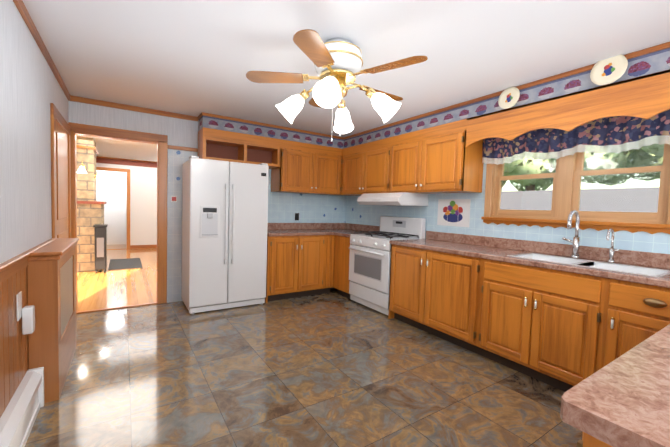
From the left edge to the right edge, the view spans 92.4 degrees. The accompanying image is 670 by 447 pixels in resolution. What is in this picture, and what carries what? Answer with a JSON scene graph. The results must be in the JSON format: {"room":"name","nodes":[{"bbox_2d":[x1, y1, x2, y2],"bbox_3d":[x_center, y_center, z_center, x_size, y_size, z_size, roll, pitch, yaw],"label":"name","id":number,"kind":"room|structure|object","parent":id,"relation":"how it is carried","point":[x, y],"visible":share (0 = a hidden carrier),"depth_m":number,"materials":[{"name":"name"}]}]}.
{"room":"kitchen","nodes":[
{"label":"kitchen","id":0,"kind":"room"},
{"bbox_2d":[0,0,67,263],"bbox_3d":[-1.179,-0.002,0.778,0.120,2.370,6.640,0,3,-33],"label":"wall","id":1,"kind":"structure","parent":0,"point":[31,90],"depth_m":1.90,"materials":[{"name":"paint"}]},
{"bbox_2d":[0,238,56,416],"bbox_3d":[-0.858,0.740,0.431,0.035,0.942,5.384,0,3,-33],"label":"wainscoting","id":2,"kind":"structure","parent":1,"relation":"attached to","point":[14,354],"depth_m":1.66,"materials":[{"name":"brown wood"}]},
{"bbox_2d":[13,0,71,100],"bbox_3d":[-1.085,-1.157,0.761,0.020,0.055,6.400,0,3,-33],"label":"crown molding","id":3,"kind":"structure","parent":1,"relation":"attached to","point":[25,15],"depth_m":2.20,"materials":[{"name":"brown wood"}]},
{"bbox_2d":[50,103,197,313],"bbox_3d":[-3.464,-0.194,5.840,1.950,2.130,6.625,0,3,-33],"label":"door frame","id":4,"kind":"structure","parent":1,"relation":"attached to","point":[161,142],"depth_m":3.54,"materials":[{"name":"brown wood"}]},
{"bbox_2d":[96,163,156,249],"bbox_3d":[-6.105,-0.504,8.126,3.840,2.470,0.120,0,3,-33],"label":"wall","id":5,"kind":"structure","parent":0,"point":[112,191],"depth_m":8.48,"materials":[{"name":"white paint"}]},
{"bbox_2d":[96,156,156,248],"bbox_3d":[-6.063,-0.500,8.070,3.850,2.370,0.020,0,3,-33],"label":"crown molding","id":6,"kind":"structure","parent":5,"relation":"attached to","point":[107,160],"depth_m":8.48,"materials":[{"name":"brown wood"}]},
{"bbox_2d":[68,101,345,302],"bbox_3d":[-1.331,-0.188,4.565,3.780,2.370,0.130,0,3,-33],"label":"wall","id":7,"kind":"structure","parent":0,"point":[283,207],"depth_m":4.06,"materials":[{"name":"paint"}]},
{"bbox_2d":[71,95,197,121],"bbox_3d":[-2.288,-1.338,3.781,1.260,0.055,0.020,0,3,-33],"label":"crown molding","id":8,"kind":"structure","parent":7,"relation":"attached to","point":[74,98],"depth_m":3.73,"materials":[{"name":"brown wood"}]},
{"bbox_2d":[171,196,176,201],"bbox_3d":[-2.018,-0.308,4.027,0.070,0.080,0.004,0,3,-33],"label":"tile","id":9,"kind":"object","parent":7,"relation":"attached to","point":[173,198],"visible":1,"depth_m":4.03,"materials":[{"name":"white tile"}]},
{"bbox_2d":[270,139,337,194],"bbox_3d":[-0.409,-0.813,4.845,1.031,0.712,0.336,0,3,-33],"label":"upper cabinet","id":10,"kind":"object","parent":7,"relation":"attached to","point":[296,167],"depth_m":4.64,"materials":[{"name":"brown wood"}]},
{"bbox_2d":[25,248,582,446],"bbox_3d":[-1.951,1.055,3.626,5.850,0.060,12.120,0,3,-33],"label":"floor","id":11,"kind":"structure","parent":0,"point":[332,368],"depth_m":2.30,"materials":[{"name":"tile"}]},
{"bbox_2d":[0,367,43,446],"bbox_3d":[-0.592,1.116,0.090,0.074,0.240,4.440,0,3,-33],"label":"baseboard heater","id":12,"kind":"object","parent":11,"relation":"on","point":[20,412],"visible":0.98,"depth_m":1.66,"materials":[{"name":"white metal"}]},
{"bbox_2d":[27,238,79,402],"bbox_3d":[-2.010,0.616,2.335,0.164,0.937,0.920,0,3,-33],"label":"radiator cover","id":13,"kind":"object","parent":11,"relation":"on","point":[51,270],"visible":0.9,"depth_m":1.99,"materials":[{"name":"beige wood"}]},
{"bbox_2d":[76,136,107,272],"bbox_3d":[-4.745,-0.354,5.875,0.985,2.368,1.345,0,3,-33],"label":"fireplace","id":14,"kind":"object","parent":11,"relation":"on","point":[92,241],"visible":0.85,"depth_m":5.67,"materials":[{"name":"brick"}]},
{"bbox_2d":[77,161,86,172],"bbox_3d":[-4.364,-0.979,5.542,0.150,0.221,0.242,0,3,-33],"label":"sconce","id":15,"kind":"object","parent":14,"relation":"attached to","point":[82,167],"visible":1,"depth_m":5.49,"materials":[{"name":"white glass"}]},
{"bbox_2d":[94,171,105,182],"bbox_3d":[-4.314,-0.854,5.911,0.182,0.219,0.150,0,3,-33],"label":"sconce","id":16,"kind":"object","parent":14,"relation":"attached to","point":[101,179],"visible":1,"depth_m":5.89,"materials":[{"name":"white glass"}]},
{"bbox_2d":[108,258,142,269],"bbox_3d":[-4.248,0.811,6.517,0.540,0.012,1.250,0,3,-33],"label":"rug","id":17,"kind":"object","parent":11,"relation":"on","point":[128,263],"visible":1,"depth_m":6.42,"materials":[{"name":"grey fabric"}]},
{"bbox_2d":[181,156,268,314],"bbox_3d":[-1.388,0.127,4.052,0.910,1.787,0.670,0,3,-33],"label":"fridge","id":18,"kind":"object","parent":11,"relation":"on","point":[224,229],"visible":1,"depth_m":3.78,"materials":[{"name":"white metal"}]},
{"bbox_2d":[265,235,334,302],"bbox_3d":[-0.603,0.583,4.645,1.008,0.868,0.617,0,3,-33],"label":"base cabinet","id":19,"kind":"object","parent":11,"relation":"on","point":[300,266],"visible":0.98,"depth_m":4.33,"materials":[{"name":"brown wood"}]},
{"bbox_2d":[267,223,334,236],"bbox_3d":[-0.336,0.078,4.780,1.620,0.140,0.629,0,3,-33],"label":"countertop","id":20,"kind":"structure","parent":19,"relation":"on","point":[273,229],"depth_m":4.79,"materials":[{"name":"stone"}]},
{"bbox_2d":[333,235,349,298],"bbox_3d":[0.337,0.609,4.684,0.598,0.869,0.383,0,3,-33],"label":"base cabinet","id":21,"kind":"object","parent":11,"relation":"on","point":[341,280],"visible":0.29,"depth_m":4.51,"materials":[{"name":"brown wood"}]},
{"bbox_2d":[335,223,379,236],"bbox_3d":[0.348,0.106,4.637,0.633,0.140,0.360,0,3,-33],"label":"countertop","id":22,"kind":"structure","parent":21,"relation":"on","point":[341,229],"depth_m":5.02,"materials":[{"name":"stone"}]},
{"bbox_2d":[349,216,425,314],"bbox_3d":[0.628,0.495,4.159,0.651,1.164,0.780,0,3,-33],"label":"stove","id":23,"kind":"object","parent":11,"relation":"on","point":[369,267],"visible":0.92,"depth_m":4.02,"materials":[{"name":"white metal"}]},
{"bbox_2d":[388,244,419,326],"bbox_3d":[1.034,0.682,3.604,0.617,0.868,0.593,0,3,-33],"label":"base cabinet","id":24,"kind":"object","parent":11,"relation":"on","point":[405,261],"depth_m":3.49,"materials":[{"name":"brown wood"}]},
{"bbox_2d":[416,249,535,359],"bbox_3d":[1.340,0.714,3.137,0.617,0.868,0.778,0,3,-33],"label":"base cabinet","id":25,"kind":"object","parent":11,"relation":"on","point":[455,293],"depth_m":2.91,"materials":[{"name":"brown wood"}]},
{"bbox_2d":[389,231,669,287],"bbox_3d":[1.811,0.332,2.409,0.630,0.290,3.410,0,3,-33],"label":"countertop","id":26,"kind":"structure","parent":25,"relation":"on","point":[648,268],"depth_m":2.58,"materials":[{"name":"stone"}]},
{"bbox_2d":[492,276,631,391],"bbox_3d":[1.758,0.847,2.499,0.617,0.689,0.837,0,3,-33],"label":"base cabinet","id":27,"kind":"object","parent":11,"relation":"on","point":[563,331],"depth_m":2.29,"materials":[{"name":"brown wood"}]},
{"bbox_2d":[577,432,612,446],"bbox_3d":[1.142,0.832,0.559,1.080,0.868,0.899,0,3,-33],"label":"base cabinet","id":28,"kind":"object","parent":11,"relation":"on","point":[587,440],"depth_m":0.58,"materials":[{"name":"brown wood"}]},
{"bbox_2d":[560,324,669,446],"bbox_3d":[1.450,0.377,0.711,1.830,0.040,0.965,0,3,-33],"label":"countertop","id":29,"kind":"structure","parent":28,"relation":"on","point":[623,400],"depth_m":0.61,"materials":[{"name":"stone"}]},
{"bbox_2d":[600,292,667,368],"bbox_3d":[2.021,0.874,2.098,0.617,0.689,0.240,0,3,-33],"label":"base cabinet","id":30,"kind":"object","parent":11,"relation":"on","point":[629,321],"depth_m":1.93,"materials":[{"name":"brown wood"}]},
{"bbox_2d":[660,287,669,326],"bbox_3d":[2.162,0.798,1.919,0.578,0.868,0.205,0,3,-33],"label":"base cabinet","id":31,"kind":"object","parent":11,"relation":"on","point":[664,292],"depth_m":1.80,"materials":[{"name":"brown wood"}]},
{"bbox_2d":[22,0,669,161],"bbox_3d":[-1.877,-1.381,3.509,5.850,0.080,12.120,0,3,-33],"label":"ceiling","id":32,"kind":"structure","parent":0,"point":[196,58],"depth_m":2.22,"materials":[{"name":"white paint"}]},
{"bbox_2d":[198,112,341,148],"bbox_3d":[-0.826,-1.264,4.581,2.070,0.189,0.291,0,3,-33],"label":"soffit","id":33,"kind":"structure","parent":32,"relation":"attached to","point":[207,120],"depth_m":4.35,"materials":[{"name":"paper"}]},
{"bbox_2d":[246,29,427,141],"bbox_3d":[0.048,-0.895,2.252,1.168,0.652,1.203,0,3,-33],"label":"ceiling fan","id":34,"kind":"object","parent":32,"relation":"hanging from","point":[338,63],"visible":1,"depth_m":2.11,"materials":[{"name":"white"}]},
{"bbox_2d":[342,42,669,148],"bbox_3d":[1.842,-1.092,2.691,0.287,0.189,6.389,0,3,-33],"label":"wallpaper border","id":35,"kind":"structure","parent":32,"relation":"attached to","point":[651,60],"depth_m":2.74,"materials":[{"name":"paper"}]},
{"bbox_2d":[498,87,519,108],"bbox_3d":[1.541,-1.111,2.846,0.027,0.190,0.190,0,3,-33],"label":"plate","id":36,"kind":"object","parent":35,"relation":"attached to","point":[508,97],"visible":1,"depth_m":2.85,"materials":[{"name":"beige ceramic"}]},
{"bbox_2d":[466,69,669,147],"bbox_3d":[2.157,-0.820,2.162,0.318,0.285,2.650,0,3,-33],"label":"cornice valance","id":37,"kind":"object","parent":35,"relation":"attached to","point":[646,96],"visible":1,"depth_m":2.39,"materials":[{"name":"brown wood"}]},
{"bbox_2d":[482,109,669,164],"bbox_3d":[1.996,-0.706,2.582,0.040,0.338,1.755,0,3,-33],"label":"curtain valance","id":38,"kind":"object","parent":37,"relation":"hanging from","point":[618,131],"visible":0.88,"depth_m":2.58,"materials":[{"name":"fabric"}]},
{"bbox_2d":[590,55,627,84],"bbox_3d":[1.925,-1.081,2.261,0.029,0.210,0.210,0,3,-33],"label":"plate","id":39,"kind":"object","parent":35,"relation":"attached to","point":[608,71],"visible":1,"depth_m":2.26,"materials":[{"name":"beige ceramic"}]},
{"bbox_2d":[345,159,669,253],"bbox_3d":[2.011,-0.001,2.799,0.128,2.370,6.520,0,3,-33],"label":"wall","id":40,"kind":"structure","parent":0,"point":[357,213],"depth_m":3.33,"materials":[{"name":"tile"}]},
{"bbox_2d":[338,136,393,194],"bbox_3d":[0.518,-0.772,4.585,0.401,0.712,1.154,0,3,-33],"label":"upper cabinet","id":41,"kind":"object","parent":40,"relation":"attached to","point":[366,168],"depth_m":4.47,"materials":[{"name":"brown wood"}]},
{"bbox_2d":[390,119,483,193],"bbox_3d":[1.104,-0.714,3.751,0.337,0.712,1.145,0,3,-33],"label":"upper cabinet","id":42,"kind":"object","parent":40,"relation":"attached to","point":[440,159],"depth_m":3.45,"materials":[{"name":"brown wood"}]},
{"bbox_2d":[357,192,428,205],"bbox_3d":[0.727,-0.311,4.169,0.507,0.153,0.790,0,3,-33],"label":"range hood","id":43,"kind":"object","parent":42,"relation":"attached to","point":[401,199],"visible":1,"depth_m":3.91,"materials":[{"name":"white metal"}]},
{"bbox_2d":[437,199,470,226],"bbox_3d":[1.352,-0.123,3.681,0.006,0.310,0.430,0,3,-33],"label":"picture","id":44,"kind":"object","parent":40,"relation":"attached to","point":[454,212],"visible":1,"depth_m":3.66,"materials":[{"name":"white"}]},
{"bbox_2d":[481,136,669,233],"bbox_3d":[2.007,-0.435,2.758,0.180,0.960,1.466,0,3,-33],"label":"window","id":45,"kind":"structure","parent":40,"relation":"in","point":[567,175],"depth_m":2.72,"materials":[{"name":"brown wood"}]},
{"label":"outside","id":46,"kind":"structure","parent":0,"visible":0},
{"bbox_2d":[500,136,664,212],"bbox_3d":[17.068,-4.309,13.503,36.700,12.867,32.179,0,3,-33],"label":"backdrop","id":47,"kind":"structure","parent":46,"point":[625,157],"depth_m":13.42,"materials":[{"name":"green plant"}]}
]}

